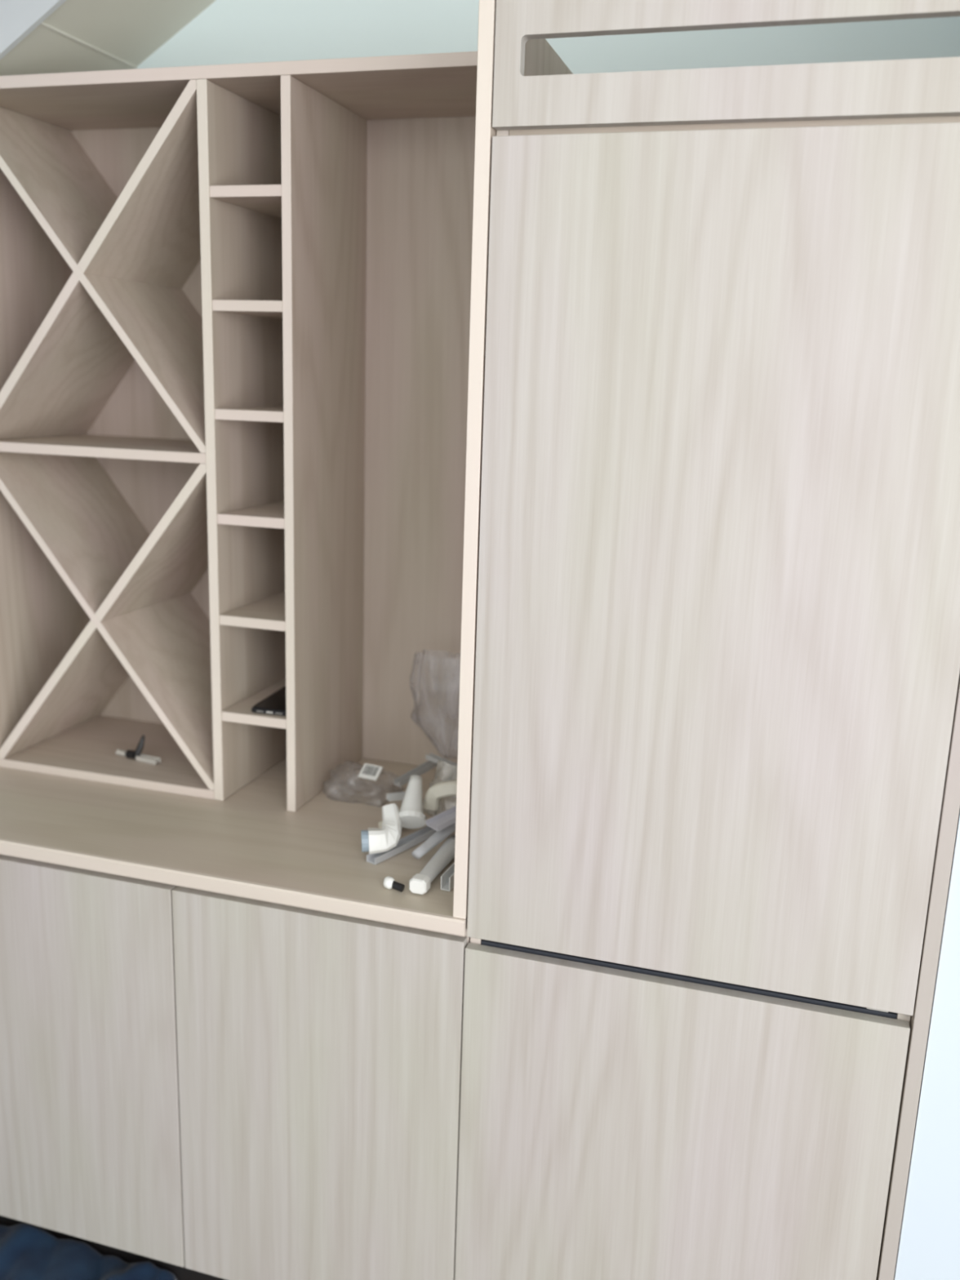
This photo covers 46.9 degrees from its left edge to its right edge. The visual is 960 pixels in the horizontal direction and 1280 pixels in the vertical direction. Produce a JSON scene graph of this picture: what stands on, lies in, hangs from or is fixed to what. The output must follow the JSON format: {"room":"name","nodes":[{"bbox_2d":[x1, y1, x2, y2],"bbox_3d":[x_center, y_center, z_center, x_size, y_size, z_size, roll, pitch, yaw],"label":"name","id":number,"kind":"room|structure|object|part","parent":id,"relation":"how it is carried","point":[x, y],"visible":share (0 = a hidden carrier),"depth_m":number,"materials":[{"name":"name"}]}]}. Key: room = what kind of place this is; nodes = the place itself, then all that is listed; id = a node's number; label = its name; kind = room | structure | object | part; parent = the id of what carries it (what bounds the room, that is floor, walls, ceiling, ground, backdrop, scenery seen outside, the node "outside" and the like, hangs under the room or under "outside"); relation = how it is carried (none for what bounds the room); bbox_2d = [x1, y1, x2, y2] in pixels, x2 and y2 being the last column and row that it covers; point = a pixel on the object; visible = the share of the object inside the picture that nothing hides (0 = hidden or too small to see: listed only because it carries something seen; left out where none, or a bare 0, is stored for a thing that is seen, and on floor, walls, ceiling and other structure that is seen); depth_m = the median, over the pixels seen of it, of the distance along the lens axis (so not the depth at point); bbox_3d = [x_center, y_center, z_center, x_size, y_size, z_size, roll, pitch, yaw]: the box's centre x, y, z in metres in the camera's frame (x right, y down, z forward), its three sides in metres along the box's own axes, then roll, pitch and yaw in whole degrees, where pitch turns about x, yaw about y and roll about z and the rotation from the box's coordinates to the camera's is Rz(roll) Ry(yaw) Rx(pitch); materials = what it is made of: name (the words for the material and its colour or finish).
{"room":"kitchen","nodes":[
{"label":"kitchen","id":0,"kind":"room"},
{"bbox_2d":[0,0,215,75],"bbox_3d":[-1.430,-0.774,2.236,2.767,1.797,0.275,6,14,16],"label":"ceiling","id":1,"kind":"structure","parent":0,"point":[131,31],"depth_m":1.93,"materials":[{"name":"paint"}]},
{"bbox_2d":[137,0,959,74],"bbox_3d":[-0.341,-0.326,2.202,4.900,2.750,0.100,6,14,16],"label":"wall","id":2,"kind":"structure","parent":0,"point":[227,32],"depth_m":1.89,"materials":[{"name":"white paint"}]},
{"bbox_2d":[40,22,137,68],"bbox_3d":[-0.683,-1.042,1.944,0.005,0.004,0.275,6,14,16],"label":"trim","id":3,"kind":"structure","parent":2,"relation":"attached to","point":[42,23],"depth_m":1.93,"materials":[{"name":"paint"}]},
{"bbox_2d":[893,808,959,1279],"bbox_3d":[1.291,-0.077,1.380,1.278,2.750,0.594,6,14,16],"label":"wall","id":4,"kind":"structure","parent":0,"point":[929,1245],"depth_m":1.44,"materials":[{"name":"white paint"}]},
{"bbox_3d":[-2.219,-0.333,1.927,1.512,1.031,0.945,6,14,16],"label":"ceiling","id":5,"kind":"structure","parent":0,"visible":0},
{"bbox_2d":[0,0,66,59],"bbox_3d":[-1.141,-0.914,1.462,0.965,0.731,0.945,6,14,16],"label":"window","id":6,"kind":"structure","parent":5,"relation":"attached to","point":[18,18],"depth_m":1.81,"materials":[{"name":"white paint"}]},
{"bbox_3d":[-1.049,1.523,0.377,4.900,0.050,4.700,6,14,16],"label":"floor","id":7,"kind":"structure","parent":0,"visible":0},
{"bbox_2d":[0,1222,177,1279],"bbox_3d":[-0.981,1.130,1.798,0.777,0.064,0.558,6,14,16],"label":"cloth","id":8,"kind":"object","parent":7,"relation":"on","point":[28,1251],"visible":1,"depth_m":1.95,"materials":[{"name":"blue fabric"}]},
{"bbox_2d":[0,854,185,1266],"bbox_3d":[-0.695,0.630,2.132,0.599,0.704,0.560,6,14,16],"label":"base cabinet","id":9,"kind":"object","parent":7,"relation":"on","point":[91,1146],"visible":0.36,"depth_m":1.83,"materials":[{"name":"brown wood"}]},
{"bbox_2d":[0,757,466,937],"bbox_3d":[-0.451,0.254,1.988,1.079,0.108,0.605,6,14,16],"label":"countertop","id":10,"kind":"structure","parent":9,"relation":"on","point":[247,844],"depth_m":1.80,"materials":[{"name":"brown wood"}]},
{"bbox_2d":[0,51,477,812],"bbox_3d":[-0.382,-0.329,1.975,1.014,1.200,0.311,6,14,16],"label":"wine rack","id":11,"kind":"object","parent":10,"relation":"on","point":[234,299],"depth_m":1.98,"materials":[{"name":"brown wood"}]},
{"bbox_2d":[0,434,205,463],"bbox_3d":[-0.631,-0.355,2.042,0.458,0.017,0.302,6,14,16],"label":"shelf","id":12,"kind":"object","parent":11,"relation":"attached to","point":[157,447],"depth_m":1.94,"materials":[{"name":"brown wood"}]},
{"bbox_3d":[-0.650,0.223,2.179,0.458,0.017,0.303,6,14,16],"label":"panel","id":13,"kind":"part","parent":11,"relation":"part of","materials":[{"name":"brown wood"}]},
{"bbox_3d":[-0.652,0.205,2.111,0.100,0.048,0.022,8,15,24],"label":"hinge","id":14,"kind":"part","parent":11,"relation":"part of","materials":[{"name":"plastic"}]},
{"bbox_3d":[-0.630,0.227,2.102,0.048,0.010,0.015,8,15,24],"label":"arm","id":15,"kind":"part","parent":11,"relation":"part of","materials":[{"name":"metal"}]},
{"bbox_3d":[-0.365,-0.902,1.835,1.014,0.019,0.303,6,14,16],"label":"panel","id":16,"kind":"part","parent":11,"relation":"part of","materials":[{"name":"brown wood"}]},
{"bbox_2d":[209,184,281,219],"bbox_3d":[-0.322,-0.730,1.861,0.124,0.017,0.302,6,14,16],"label":"shelf","id":17,"kind":"object","parent":11,"relation":"attached to","point":[257,202],"depth_m":1.76,"materials":[{"name":"brown wood"}]},
{"bbox_2d":[212,299,282,319],"bbox_3d":[-0.327,-0.564,1.901,0.124,0.017,0.302,6,14,16],"label":"shelf","id":18,"kind":"object","parent":11,"relation":"attached to","point":[222,309],"depth_m":1.77,"materials":[{"name":"brown wood"}]},
{"bbox_2d":[214,406,283,422],"bbox_3d":[-0.333,-0.397,1.940,0.124,0.017,0.302,6,14,16],"label":"shelf","id":19,"kind":"object","parent":11,"relation":"attached to","point":[222,414],"depth_m":1.81,"materials":[{"name":"brown wood"}]},
{"bbox_2d":[217,500,284,528],"bbox_3d":[-0.338,-0.229,1.980,0.124,0.017,0.302,6,14,16],"label":"shelf","id":20,"kind":"object","parent":11,"relation":"attached to","point":[238,513],"depth_m":1.87,"materials":[{"name":"brown wood"}]},
{"bbox_2d":[219,591,285,631],"bbox_3d":[-0.344,-0.060,2.020,0.124,0.017,0.302,6,14,16],"label":"shelf","id":21,"kind":"object","parent":11,"relation":"attached to","point":[263,610],"depth_m":1.92,"materials":[{"name":"brown wood"}]},
{"bbox_2d":[222,677,286,728],"bbox_3d":[-0.349,0.107,2.060,0.124,0.017,0.302,6,14,16],"label":"shelf","id":22,"kind":"object","parent":11,"relation":"attached to","point":[237,708],"depth_m":1.96,"materials":[{"name":"brown wood"}]},
{"bbox_2d":[251,686,286,715],"bbox_3d":[-0.348,0.109,1.993,0.073,0.010,0.149,5,14,13],"label":"smartphone","id":23,"kind":"object","parent":11,"relation":"on","point":[275,704],"visible":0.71,"depth_m":1.95,"materials":[{"name":"black plastic"}]},
{"bbox_2d":[323,760,404,806],"bbox_3d":[-0.209,0.250,2.020,0.116,0.066,0.123,8,15,23],"label":"plastic bag","id":24,"kind":"object","parent":10,"relation":"on","point":[369,771],"visible":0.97,"depth_m":1.98,"materials":[{"name":"white"}]},
{"bbox_2d":[377,820,382,828],"bbox_3d":[-0.138,0.306,1.871,0.026,0.027,0.075,12,17,38],"label":"plastic elbow","id":25,"kind":"object","parent":10,"relation":"on","point":[380,824],"visible":0.05,"depth_m":1.85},
{"bbox_2d":[360,803,401,853],"bbox_3d":[-0.157,0.301,1.767,0.064,0.066,0.085,2,13,0],"label":"plastic elbow","id":26,"kind":"object","parent":10,"relation":"on","point":[374,840],"visible":1,"depth_m":1.74,"materials":[{"name":"white plastic"}]},
{"bbox_3d":[-0.128,0.363,1.651,0.031,0.019,0.019,6,14,16],"label":"furniture knob","id":27,"kind":"part","parent":10,"relation":"part of","materials":[{"name":"white plastic"}]},
{"bbox_3d":[-0.104,0.326,1.826,0.019,0.013,0.225,12,16,35],"label":"plastic strip","id":28,"kind":"part","parent":10,"relation":"part of","materials":[{"name":"grey plastic"}]},
{"bbox_3d":[-0.131,0.271,1.926,0.066,0.016,0.013,-8,16,-35],"label":"plastic strip","id":29,"kind":"part","parent":10,"relation":"part of","materials":[{"name":"white plastic"}]},
{"bbox_2d":[398,774,426,828],"bbox_3d":[-0.106,0.269,1.811,0.051,0.080,0.084,6,14,16],"label":"pipe","id":30,"kind":"object","parent":10,"relation":"on","point":[411,815],"visible":0.94,"depth_m":1.80,"materials":[{"name":"white plastic"}]},
{"bbox_2d":[393,760,439,786],"bbox_3d":[-0.112,0.236,1.983,0.015,0.026,0.106,13,17,39],"label":"strip","id":31,"kind":"object","parent":10,"relation":"on","point":[428,765],"visible":0.79,"depth_m":1.98,"materials":[{"name":"grey plastic"}]},
{"bbox_3d":[-0.066,0.345,1.712,0.031,0.027,0.171,6,14,18],"label":"plastic strip","id":32,"kind":"part","parent":10,"relation":"part of","materials":[{"name":"white plastic"}]},
{"bbox_3d":[-0.053,0.305,1.784,0.026,0.046,0.164,11,16,33],"label":"plastic strip","id":33,"kind":"part","parent":10,"relation":"part of","materials":[{"name":"grey plastic"}]},
{"bbox_2d":[409,651,457,757],"bbox_3d":[-0.054,0.121,2.035,0.158,0.202,0.068,6,14,16],"label":"plastic bag","id":34,"kind":"object","parent":10,"relation":"on","point":[453,662],"visible":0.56,"depth_m":2.06,"materials":[{"name":"white"}]},
{"bbox_2d":[422,761,457,816],"bbox_3d":[-0.044,0.260,1.887,0.110,0.098,0.058,6,14,16],"label":"plastic bag","id":35,"kind":"object","parent":10,"relation":"on","point":[446,767],"visible":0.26,"depth_m":1.90,"materials":[{"name":"white"}]},
{"bbox_2d":[424,780,457,810],"bbox_3d":[-0.050,0.256,1.831,0.084,0.053,0.031,3,13,4],"label":"plastic elbow","id":36,"kind":"object","parent":10,"relation":"on","point":[437,791],"visible":0.71,"depth_m":1.82,"materials":[{"name":"beige plastic"}]},
{"bbox_3d":[-0.033,0.277,1.779,0.112,0.029,0.030,-9,17,-38],"label":"plastic strip","id":37,"kind":"part","parent":10,"relation":"part of","materials":[{"name":"grey plastic"}]},
{"bbox_2d":[425,752,457,782],"bbox_3d":[-0.038,0.211,1.961,0.099,0.058,0.099,-9,17,-37],"label":"strip","id":38,"kind":"object","parent":10,"relation":"on","point":[452,775],"depth_m":1.95,"materials":[{"name":"grey plastic"}]},
{"bbox_3d":[-0.056,0.218,1.948,0.099,0.015,0.012,13,17,39],"label":"plastic strip","id":39,"kind":"part","parent":38,"relation":"part of","materials":[{"name":"grey plastic"}]},
{"bbox_3d":[-0.020,0.346,1.730,0.015,0.023,0.172,7,14,20],"label":"plastic strip","id":40,"kind":"part","parent":10,"relation":"part of","materials":[{"name":"grey plastic"}]},
{"bbox_2d":[0,1215,226,1279],"bbox_3d":[-0.540,1.089,1.962,1.076,0.097,0.018,6,14,16],"label":"plinth","id":41,"kind":"object","parent":7,"relation":"on","point":[180,1273],"visible":0.14,"depth_m":1.98,"materials":[{"name":"black laminate"}]},
{"bbox_2d":[172,886,470,1279],"bbox_3d":[-0.180,0.682,1.985,0.475,0.704,0.560,6,14,16],"label":"base cabinet","id":42,"kind":"object","parent":7,"relation":"on","point":[320,1053],"visible":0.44,"depth_m":1.71,"materials":[{"name":"brown wood"}]},
{"bbox_3d":[0.042,0.701,1.931,0.018,0.702,0.539,6,14,16],"label":"panel","id":43,"kind":"part","parent":42,"relation":"part of","materials":[{"name":"brown wood"}]},
{"bbox_2d":[453,0,959,1279],"bbox_3d":[0.357,0.180,1.718,0.639,2.035,0.586,6,14,16],"label":"tall cabinet","id":44,"kind":"object","parent":7,"relation":"on","point":[708,755],"visible":1,"depth_m":1.39,"materials":[{"name":"brown wood"}]},
{"bbox_3d":[0.074,-0.253,1.707,0.019,1.206,0.586,6,14,16],"label":"panel","id":45,"kind":"part","parent":44,"relation":"part of","materials":[{"name":"brown wood"}]},
{"bbox_3d":[0.257,0.800,1.587,0.598,0.685,0.019,6,14,16],"label":"door","id":46,"kind":"part","parent":44,"relation":"part of","materials":[{"name":"brown wood"}]},
{"bbox_3d":[0.278,0.465,1.538,0.566,0.017,0.038,6,14,16],"label":"door rail","id":47,"kind":"part","parent":44,"relation":"part of","materials":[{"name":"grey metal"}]},
{"bbox_3d":[0.286,-0.065,1.381,0.597,1.059,0.019,6,14,16],"label":"door","id":48,"kind":"part","parent":44,"relation":"part of","materials":[{"name":"brown wood"}]},
{"bbox_3d":[0.306,-0.670,1.238,0.597,0.165,0.019,6,14,16],"label":"ventilation panel","id":49,"kind":"part","parent":44,"relation":"part of","materials":[{"name":"brown wood"}]},
{"bbox_3d":[0.317,-0.593,1.306,0.566,0.025,0.080,6,14,16],"label":"rail","id":50,"kind":"part","parent":44,"relation":"part of","materials":[{"name":"brown wood"}]},
{"bbox_2d":[795,995,888,1012],"bbox_3d":[0.366,-0.108,1.648,0.560,1.052,0.538,6,14,16],"label":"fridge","id":51,"kind":"object","parent":44,"relation":"in","point":[796,995],"visible":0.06,"depth_m":1.45,"materials":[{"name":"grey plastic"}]},
{"bbox_3d":[0.525,0.478,1.464,0.027,0.006,0.038,6,14,16],"label":"hinge plate","id":52,"kind":"part","parent":51,"relation":"part of","materials":[{"name":"metal"}]},
{"bbox_3d":[0.654,0.209,1.633,0.019,2.035,0.586,6,14,16],"label":"panel","id":53,"kind":"part","parent":44,"relation":"part of","materials":[{"name":"brown wood"}]}
]}

